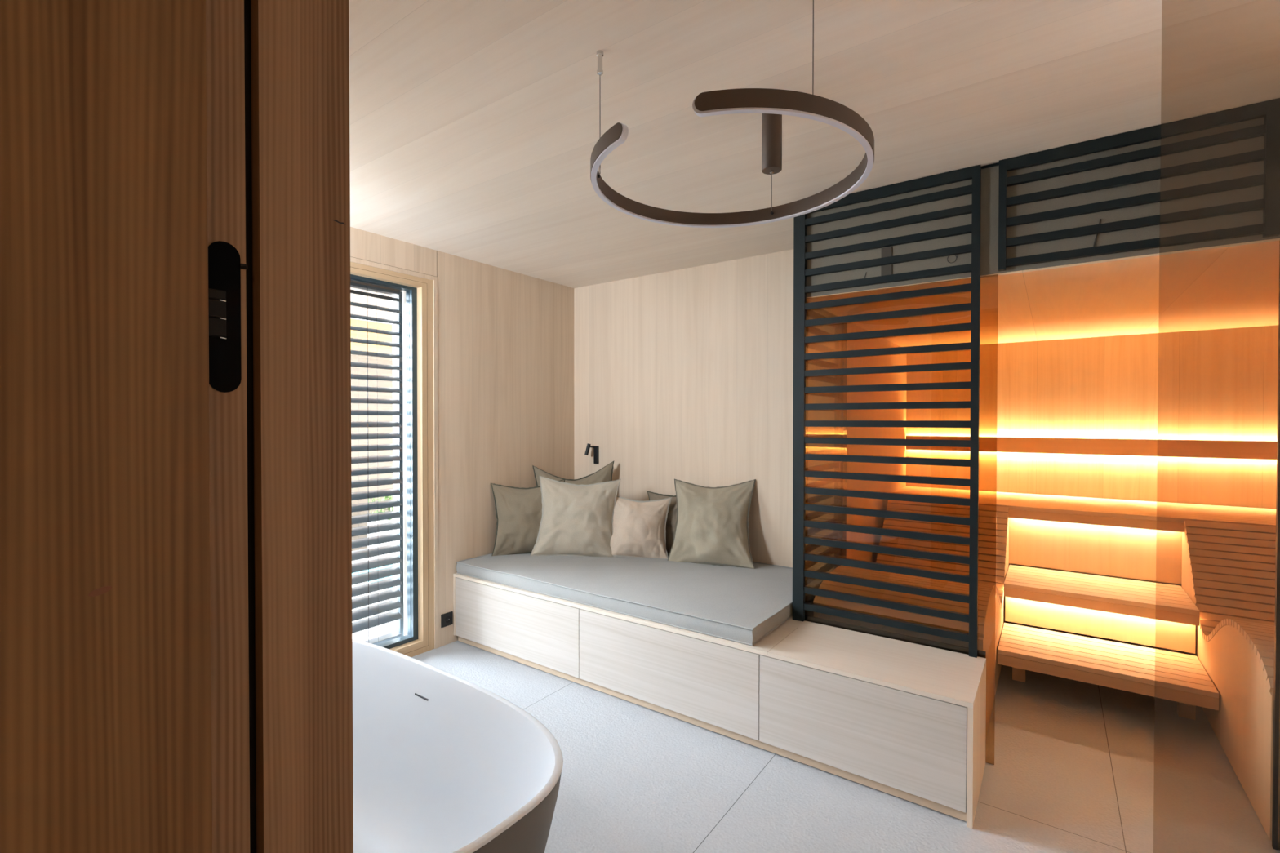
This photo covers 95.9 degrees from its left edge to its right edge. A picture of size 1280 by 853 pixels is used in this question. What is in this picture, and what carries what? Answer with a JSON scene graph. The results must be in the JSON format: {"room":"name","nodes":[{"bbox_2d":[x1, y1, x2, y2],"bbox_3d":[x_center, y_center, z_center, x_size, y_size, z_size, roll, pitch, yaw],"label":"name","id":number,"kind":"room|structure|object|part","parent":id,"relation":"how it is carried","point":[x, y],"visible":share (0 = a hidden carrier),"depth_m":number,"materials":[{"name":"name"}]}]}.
{"room":"spa bathroom","nodes":[
{"label":"spa bathroom","id":0,"kind":"room"},
{"bbox_2d":[350,226,573,647],"bbox_3d":[-1.493,0.150,3.470,0.120,2.520,3.355,0,1,36],"label":"wall","id":1,"kind":"structure","parent":0,"point":[505,338],"depth_m":3.97,"materials":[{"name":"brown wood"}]},
{"bbox_2d":[350,280,401,293],"bbox_3d":[-1.885,-0.964,3.176,0.190,0.245,1.140,0,1,36],"label":"trim","id":2,"kind":"structure","parent":1,"relation":"attached to","point":[351,281],"depth_m":3.47,"materials":[{"name":"black metal"}]},
{"bbox_2d":[350,256,435,276],"bbox_3d":[-1.629,0.153,3.186,0.011,2.520,1.174,0,1,36],"label":"trim","id":3,"kind":"structure","parent":1,"relation":"attached to","point":[350,256],"depth_m":3.40,"materials":[{"name":"beige wood"}]},
{"bbox_2d":[350,257,438,657],"bbox_3d":[-1.673,0.236,3.217,0.123,2.353,1.172,0,1,36],"label":"window","id":4,"kind":"structure","parent":1,"relation":"in","point":[422,324],"depth_m":3.60,"materials":[{"name":"brown wood"}]},
{"bbox_2d":[350,282,404,644],"bbox_3d":[-1.802,0.252,3.254,0.089,2.200,1.002,0,1,36],"label":"blind","id":5,"kind":"object","parent":4,"relation":"attached to","point":[366,624],"visible":0.36,"depth_m":3.52,"materials":[{"name":"metal"}]},
{"bbox_3d":[-1.696,0.240,3.476,0.002,2.140,0.002,0,1,36],"label":"lift cord","id":6,"kind":"part","parent":5,"relation":"part of","materials":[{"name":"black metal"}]},
{"bbox_3d":[-1.584,0.240,3.485,0.002,2.140,0.002,0,1,6],"label":"lift cord","id":7,"kind":"part","parent":5,"relation":"part of","materials":[{"name":"black metal"}]},
{"bbox_3d":[-1.810,1.317,3.256,0.080,0.020,0.976,0,1,36],"label":"rail","id":8,"kind":"part","parent":5,"relation":"part of","materials":[{"name":"metal"}]},
{"bbox_3d":[-1.517,0.248,3.652,0.024,2.200,0.024,0,1,36],"label":"guide rail","id":9,"kind":"part","parent":5,"relation":"part of","materials":[{"name":"metal"}]},
{"bbox_3d":[-1.657,0.249,3.191,0.051,2.328,1.148,0,1,36],"label":"frame","id":10,"kind":"part","parent":4,"relation":"part of","materials":[{"name":"beige wood"}]},
{"bbox_2d":[391,290,411,635],"bbox_3d":[-1.835,0.163,3.251,0.180,2.500,1.300,0,1,36],"label":"trim","id":11,"kind":"structure","parent":1,"relation":"attached to","point":[394,303],"depth_m":3.66,"materials":[{"name":"grey metal"}]},
{"bbox_2d":[440,611,453,627],"bbox_3d":[-1.243,1.245,3.719,0.011,0.084,0.084,0,1,36],"label":"power socket","id":12,"kind":"object","parent":1,"relation":"attached to","point":[446,620],"visible":1,"depth_m":3.71,"materials":[{"name":"black plastic"}]},
{"bbox_2d":[573,248,835,616],"bbox_3d":[0.354,0.144,4.136,2.105,2.520,0.120,0,1,36],"label":"wall","id":13,"kind":"structure","parent":0,"point":[684,375],"depth_m":4.01,"materials":[{"name":"brown wood"}]},
{"bbox_2d":[584,443,598,463],"bbox_3d":[-0.381,0.213,4.543,0.112,0.160,0.039,0,1,-14],"label":"reading lamp","id":14,"kind":"object","parent":13,"relation":"attached to","point":[595,447],"visible":1,"depth_m":4.54,"materials":[{"name":"black metal"}]},
{"bbox_3d":[-0.345,0.224,4.552,0.038,0.140,0.020,0,1,36],"label":"wall plate","id":15,"kind":"part","parent":14,"relation":"part of","materials":[{"name":"black metal"}]},
{"bbox_2d":[348,0,1279,288],"bbox_3d":[1.185,-1.175,2.688,5.225,0.150,5.230,0,1,36],"label":"ceiling","id":16,"kind":"structure","parent":0,"point":[474,125],"depth_m":1.91,"materials":[{"name":"brown wood"}]},
{"bbox_2d":[590,0,874,227],"bbox_3d":[0.258,-0.897,1.674,0.788,0.383,0.786,0,1,36],"label":"pendant lamp","id":17,"kind":"object","parent":16,"relation":"hanging from","point":[771,104],"visible":1,"depth_m":1.65,"materials":[{"name":"brown metal"}]},
{"bbox_2d":[591,97,873,227],"bbox_3d":[0.255,-0.728,1.672,0.785,0.044,0.776,0,1,36],"label":"diffuser","id":18,"kind":"object","parent":17,"relation":"attached to","point":[823,109],"depth_m":1.57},
{"bbox_2d":[998,97,1279,271],"bbox_3d":[1.807,-0.866,2.153,0.797,0.450,0.027,0,1,36],"label":"slatted screen","id":19,"kind":"object","parent":16,"relation":"attached to","point":[1269,204],"visible":1,"depth_m":2.10,"materials":[{"name":"metal"}]},
{"bbox_3d":[1.493,-0.869,2.377,0.026,0.450,0.024,0,1,36],"label":"post","id":20,"kind":"part","parent":19,"relation":"part of","materials":[{"name":"metal"}]},
{"bbox_3d":[1.801,-1.069,2.151,0.735,0.045,0.019,0,1,36],"label":"rail","id":21,"kind":"part","parent":19,"relation":"part of","materials":[{"name":"metal"}]},
{"bbox_3d":[2.115,-0.864,1.930,0.036,0.450,0.024,0,1,36],"label":"post","id":22,"kind":"part","parent":19,"relation":"part of","materials":[{"name":"metal"}]},
{"bbox_2d":[411,621,1279,852],"bbox_3d":[0.493,1.481,1.755,5.225,0.100,7.600,0,1,36],"label":"floor","id":23,"kind":"structure","parent":0,"point":[1073,766],"depth_m":2.27,"materials":[{"name":"white tile"}]},
{"bbox_2d":[351,639,563,852],"bbox_3d":[-0.963,1.155,1.781,1.664,0.550,0.784,0,1,36],"label":"bathtub","id":24,"kind":"object","parent":23,"relation":"on","point":[442,762],"visible":0.32,"depth_m":1.91,"materials":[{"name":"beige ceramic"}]},
{"bbox_2d":[453,573,986,828],"bbox_3d":[0.321,1.189,3.377,2.948,0.447,1.167,0,1,36],"label":"storage bench","id":25,"kind":"object","parent":23,"relation":"on","point":[904,720],"visible":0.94,"depth_m":2.50,"materials":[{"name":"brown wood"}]},
{"bbox_3d":[-1.092,1.168,3.920,0.019,0.384,0.400,0,1,36],"label":"panel","id":26,"kind":"part","parent":25,"relation":"part of","materials":[{"name":"brown wood"}]},
{"bbox_3d":[-0.761,1.174,3.447,1.070,0.376,0.018,0,1,36],"label":"drawer","id":27,"kind":"part","parent":25,"relation":"part of","materials":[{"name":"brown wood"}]},
{"bbox_2d":[456,552,823,646],"bbox_3d":[-0.018,0.920,3.626,2.094,0.083,1.145,0,1,36],"label":"mattress","id":28,"kind":"object","parent":25,"relation":"on","point":[744,606],"visible":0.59,"depth_m":3.22,"materials":[{"name":"fabric"}]},
{"bbox_2d":[490,479,564,555],"bbox_3d":[-0.764,0.635,4.021,0.537,0.527,0.205,0,1,-14],"label":"cushion","id":29,"kind":"object","parent":28,"relation":"on","point":[518,510],"visible":0.65,"depth_m":3.94,"materials":[{"name":"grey fabric"}]},
{"bbox_2d":[532,461,613,486],"bbox_3d":[-0.476,0.581,4.324,0.662,0.644,0.183,0,1,0],"label":"cushion","id":30,"kind":"object","parent":28,"relation":"on","point":[604,474],"visible":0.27,"depth_m":4.33,"materials":[{"name":"beige fabric"}]},
{"bbox_2d":[529,475,620,556],"bbox_3d":[-0.434,0.623,3.957,0.604,0.556,0.226,0,1,5],"label":"cushion","id":31,"kind":"object","parent":28,"relation":"on","point":[577,520],"visible":0.96,"depth_m":3.89,"materials":[{"name":"fabric"}]},
{"bbox_2d":[609,496,671,558],"bbox_3d":[-0.018,0.682,3.918,0.462,0.436,0.191,0,1,7],"label":"cushion","id":32,"kind":"object","parent":28,"relation":"on","point":[639,526],"visible":0.93,"depth_m":3.87,"materials":[{"name":"beige fabric"}]},
{"bbox_2d":[647,491,676,553],"bbox_3d":[0.258,0.667,4.005,0.498,0.493,0.147,0,1,24],"label":"cushion","id":33,"kind":"object","parent":28,"relation":"on","point":[671,520],"visible":0.19,"depth_m":3.97,"materials":[{"name":"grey fabric"}]},
{"bbox_3d":[0.258,0.666,4.016,0.464,0.457,0.022,-6,-10,25],"label":"edge trim","id":34,"kind":"part","parent":33,"relation":"part of","materials":[{"name":"beige fabric"}]},
{"bbox_2d":[667,479,755,568],"bbox_3d":[0.467,0.623,3.750,0.580,0.561,0.256,0,1,19],"label":"cushion","id":35,"kind":"object","parent":28,"relation":"on","point":[712,523],"visible":0.98,"depth_m":3.70,"materials":[{"name":"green fabric"}]},
{"bbox_3d":[0.100,1.181,2.829,1.042,0.376,0.018,0,1,36],"label":"drawer","id":36,"kind":"part","parent":25,"relation":"part of","materials":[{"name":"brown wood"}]},
{"bbox_2d":[804,309,840,602],"bbox_3d":[0.990,-0.068,3.182,0.023,2.071,0.684,0,1,36],"label":"wall","id":37,"kind":"structure","parent":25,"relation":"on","point":[835,535],"depth_m":3.24,"materials":[{"name":"wood"}]},
{"bbox_3d":[1.179,-0.071,3.446,0.023,2.071,0.035,0,1,36],"label":"post","id":38,"kind":"part","parent":37,"relation":"part of","materials":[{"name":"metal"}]},
{"bbox_3d":[0.847,1.188,2.293,0.790,0.376,0.018,0,1,36],"label":"drawer","id":39,"kind":"part","parent":25,"relation":"part of","materials":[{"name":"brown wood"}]},
{"bbox_2d":[792,164,981,657],"bbox_3d":[1.102,-0.062,2.668,0.805,2.071,0.027,0,1,36],"label":"slatted screen","id":40,"kind":"object","parent":25,"relation":"on","point":[801,239],"visible":0.94,"depth_m":2.63,"materials":[{"name":"metal"}]},
{"bbox_3d":[0.797,-0.065,2.885,0.056,2.071,0.024,0,1,36],"label":"post","id":41,"kind":"part","parent":40,"relation":"part of","materials":[{"name":"metal"}]},
{"bbox_3d":[1.111,-1.075,2.647,0.719,0.045,0.019,0,1,36],"label":"rail","id":42,"kind":"part","parent":40,"relation":"part of","materials":[{"name":"metal"}]},
{"bbox_3d":[1.416,-0.059,2.441,0.030,2.071,0.024,0,1,36],"label":"post","id":43,"kind":"part","parent":40,"relation":"part of","materials":[{"name":"metal"}]},
{"bbox_3d":[1.311,1.211,2.243,0.018,0.429,0.478,0,1,36],"label":"panel","id":44,"kind":"part","parent":25,"relation":"part of","materials":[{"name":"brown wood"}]},
{"bbox_2d":[813,499,1008,739],"bbox_3d":[1.678,0.973,3.401,0.744,0.875,1.726,0,1,36],"label":"lounger","id":45,"kind":"object","parent":23,"relation":"on","point":[993,545],"visible":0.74,"depth_m":3.25,"materials":[{"name":"brown wood"}]},
{"bbox_3d":[1.388,0.989,3.610,0.020,0.839,1.726,0,1,36],"label":"panel","id":46,"kind":"part","parent":45,"relation":"part of","materials":[{"name":"brown wood"}]},
{"bbox_3d":[1.970,0.994,3.192,0.022,0.839,1.726,0,1,36],"label":"panel","id":47,"kind":"part","parent":45,"relation":"part of","materials":[{"name":"brown wood"}]},
{"bbox_2d":[997,622,1219,719],"bbox_3d":[2.396,1.303,3.035,0.846,0.228,0.502,0,1,36],"label":"bench","id":48,"kind":"object","parent":23,"relation":"on","point":[1181,678],"visible":1,"depth_m":2.92,"materials":[{"name":"brown wood"}]},
{"bbox_2d":[1003,564,1199,653],"bbox_3d":[2.666,1.056,3.408,0.846,0.245,0.547,0,1,36],"label":"bench","id":49,"kind":"object","parent":48,"relation":"on","point":[1162,615],"visible":1,"depth_m":3.26,"materials":[{"name":"brown wood"}]},
{"bbox_3d":[2.556,1.072,3.255,0.838,0.215,0.020,0,1,36],"label":"riser panel","id":50,"kind":"part","parent":49,"relation":"part of","materials":[{"name":"wood"}]},
{"bbox_2d":[1181,520,1279,843],"bbox_3d":[2.994,0.985,2.457,0.787,0.875,1.726,0,1,36],"label":"lounger","id":51,"kind":"object","parent":23,"relation":"on","point":[1228,569],"visible":0.94,"depth_m":2.66,"materials":[{"name":"brown wood"}]},
{"bbox_2d":[845,322,906,562],"bbox_3d":[1.752,0.226,4.253,0.050,2.355,1.750,0,1,36],"label":"wall","id":52,"kind":"structure","parent":0,"point":[897,433],"depth_m":4.02,"materials":[{"name":"brown wood"}]},
{"bbox_2d":[840,323,847,565],"bbox_3d":[1.226,0.234,3.511,0.040,2.355,0.070,0,1,36],"label":"trim","id":53,"kind":"structure","parent":52,"relation":"attached to","point":[843,326],"depth_m":3.48,"materials":[{"name":"brown wood"}]},
{"bbox_2d":[792,238,1279,346],"bbox_3d":[2.545,-0.660,3.204,2.550,0.040,2.515,0,1,36],"label":"ceiling","id":54,"kind":"structure","parent":0,"point":[1236,285],"depth_m":2.92,"materials":[{"name":"brown wood"}]},
{"bbox_2d":[806,116,1279,297],"bbox_3d":[2.072,-0.868,2.436,2.586,0.457,0.730,0,1,36],"label":"wall","id":55,"kind":"structure","parent":0,"point":[989,175],"depth_m":2.29,"materials":[{"name":"beige wood"}]},
{"bbox_2d":[880,246,892,275],"bbox_3d":[1.136,-0.744,2.657,0.046,0.160,0.005,0,1,36],"label":"strut","id":56,"kind":"object","parent":55,"relation":"attached to","point":[886,269],"visible":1,"depth_m":2.65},
{"bbox_2d":[804,162,1279,850],"bbox_3d":[2.081,0.164,2.461,2.586,2.520,0.778,0,1,36],"label":"glass wall","id":57,"kind":"structure","parent":55,"relation":"in","point":[922,642],"depth_m":1.95,"materials":[{"name":"clear glass"}]},
{"bbox_3d":[1.150,0.392,2.662,0.842,2.058,0.008,0,1,36],"label":"pane","id":58,"kind":"part","parent":57,"relation":"part of","materials":[{"name":"clear glass"}]},
{"bbox_2d":[1093,218,1101,246],"bbox_3d":[1.752,-0.734,2.215,0.028,0.121,0.006,0,1,36],"label":"cable","id":59,"kind":"object","parent":55,"relation":"attached to","point":[1100,219],"visible":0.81,"depth_m":2.21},
{"bbox_2d":[906,324,1278,586],"bbox_3d":[3.292,0.226,4.256,2.550,2.355,0.050,0,1,36],"label":"wall","id":60,"kind":"structure","parent":0,"point":[1215,384],"depth_m":4.13,"materials":[{"name":"brown wood"}]},
{"bbox_2d":[883,486,1275,584],"bbox_3d":[3.033,0.723,3.900,2.444,0.400,0.821,0,1,36],"label":"bench","id":61,"kind":"object","parent":60,"relation":"attached to","point":[1139,540],"visible":0.62,"depth_m":3.64,"materials":[{"name":"brown wood"}]},
{"bbox_3d":[2.846,0.741,3.640,2.436,0.370,0.020,0,1,36],"label":"riser panel","id":62,"kind":"part","parent":61,"relation":"part of","materials":[{"name":"brown wood"}]},
{"bbox_2d":[905,435,1276,459],"bbox_3d":[3.265,0.145,4.216,2.440,0.118,0.045,0,1,36],"label":"board","id":63,"kind":"object","parent":60,"relation":"attached to","point":[1221,449],"visible":0.94,"depth_m":4.08,"materials":[{"name":"brown wood"}]},
{"bbox_3d":[-0.282,0.183,0.617,5.175,2.520,0.130,0,1,36],"label":"wall","id":64,"kind":"structure","parent":0,"visible":0},
{"bbox_2d":[205,0,353,852],"bbox_3d":[-0.023,0.285,0.418,1.120,2.320,0.162,0,1,36],"label":"door frame","id":65,"kind":"structure","parent":64,"relation":"in","point":[277,71],"depth_m":0.71,"materials":[{"name":"brown wood"}]},
{"bbox_2d":[0,0,247,852],"bbox_3d":[-0.731,0.297,0.322,0.040,2.282,0.905,0,1,36],"label":"door","id":66,"kind":"structure","parent":65,"relation":"attached to","point":[106,734],"depth_m":0.57,"materials":[{"name":"brown wood"}]},
{"bbox_3d":[-0.481,-0.150,0.654,0.006,0.010,0.018,0,1,36],"label":"arm","id":67,"kind":"part","parent":66,"relation":"part of","materials":[{"name":"metal"}]},
{"bbox_3d":[-0.481,-0.134,0.655,0.006,0.019,0.018,0,1,36],"label":"arm","id":68,"kind":"part","parent":66,"relation":"part of","materials":[{"name":"metal"}]},
{"bbox_3d":[-0.481,-0.112,0.655,0.006,0.020,0.018,0,1,36],"label":"arm","id":69,"kind":"part","parent":66,"relation":"part of","materials":[{"name":"metal"}]},
{"bbox_3d":[-0.475,-0.126,0.665,0.009,0.173,0.042,0,1,36],"label":"hinge","id":70,"kind":"part","parent":66,"relation":"part of","materials":[{"name":"black metal"}]},
{"label":"outside","id":71,"kind":"structure","parent":0,"visible":0},
{"bbox_2d":[351,548,378,563],"bbox_3d":[-5.121,1.563,6.154,8.525,0.130,20.000,0,1,36],"label":"ground","id":72,"kind":"structure","parent":71,"point":[371,557],"depth_m":6.49,"materials":[{"name":"white"}]},
{"bbox_2d":[351,354,393,551],"bbox_3d":[-2.408,0.264,8.440,0.150,2.420,7.100,0,1,36],"label":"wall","id":73,"kind":"structure","parent":72,"relation":"on","point":[362,358],"depth_m":7.07,"materials":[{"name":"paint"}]},
{"bbox_2d":[350,318,392,353],"bbox_3d":[-2.257,-1.085,8.317,0.180,0.360,7.100,0,1,36],"label":"roof beam","id":74,"kind":"structure","parent":73,"relation":"attached to","point":[362,335],"depth_m":6.86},
{"bbox_2d":[350,287,392,324],"bbox_3d":[-1.210,-1.335,7.470,3.705,0.080,7.250,0,1,36],"label":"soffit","id":75,"kind":"structure","parent":74,"relation":"on","point":[353,297],"depth_m":6.12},
{"bbox_2d":[351,606,393,641],"bbox_3d":[-3.104,1.499,3.475,2.125,0.060,10.000,0,1,36],"label":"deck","id":76,"kind":"object","parent":72,"relation":"on","point":[388,628],"depth_m":4.10,"materials":[{"name":"white"}]},
{"bbox_2d":[351,555,393,613],"bbox_3d":[-2.084,1.359,5.173,1.200,0.184,1.050,0,1,36],"label":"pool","id":77,"kind":"object","parent":76,"relation":"on","point":[392,565],"visible":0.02,"depth_m":4.72,"materials":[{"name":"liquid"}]},
{"bbox_2d":[367,488,393,557],"bbox_3d":[-2.907,1.110,6.771,0.565,0.765,0.542,0,1,36],"label":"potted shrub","id":78,"kind":"object","parent":72,"relation":"on","point":[391,497],"visible":0.22,"depth_m":6.62,"materials":[{"name":"green plant"}]},
{"bbox_2d":[367,518,393,557],"bbox_3d":[-2.903,1.292,6.776,0.400,0.400,0.400,0,1,36],"label":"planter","id":79,"kind":"object","parent":72,"relation":"on","point":[386,521],"depth_m":6.59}
]}

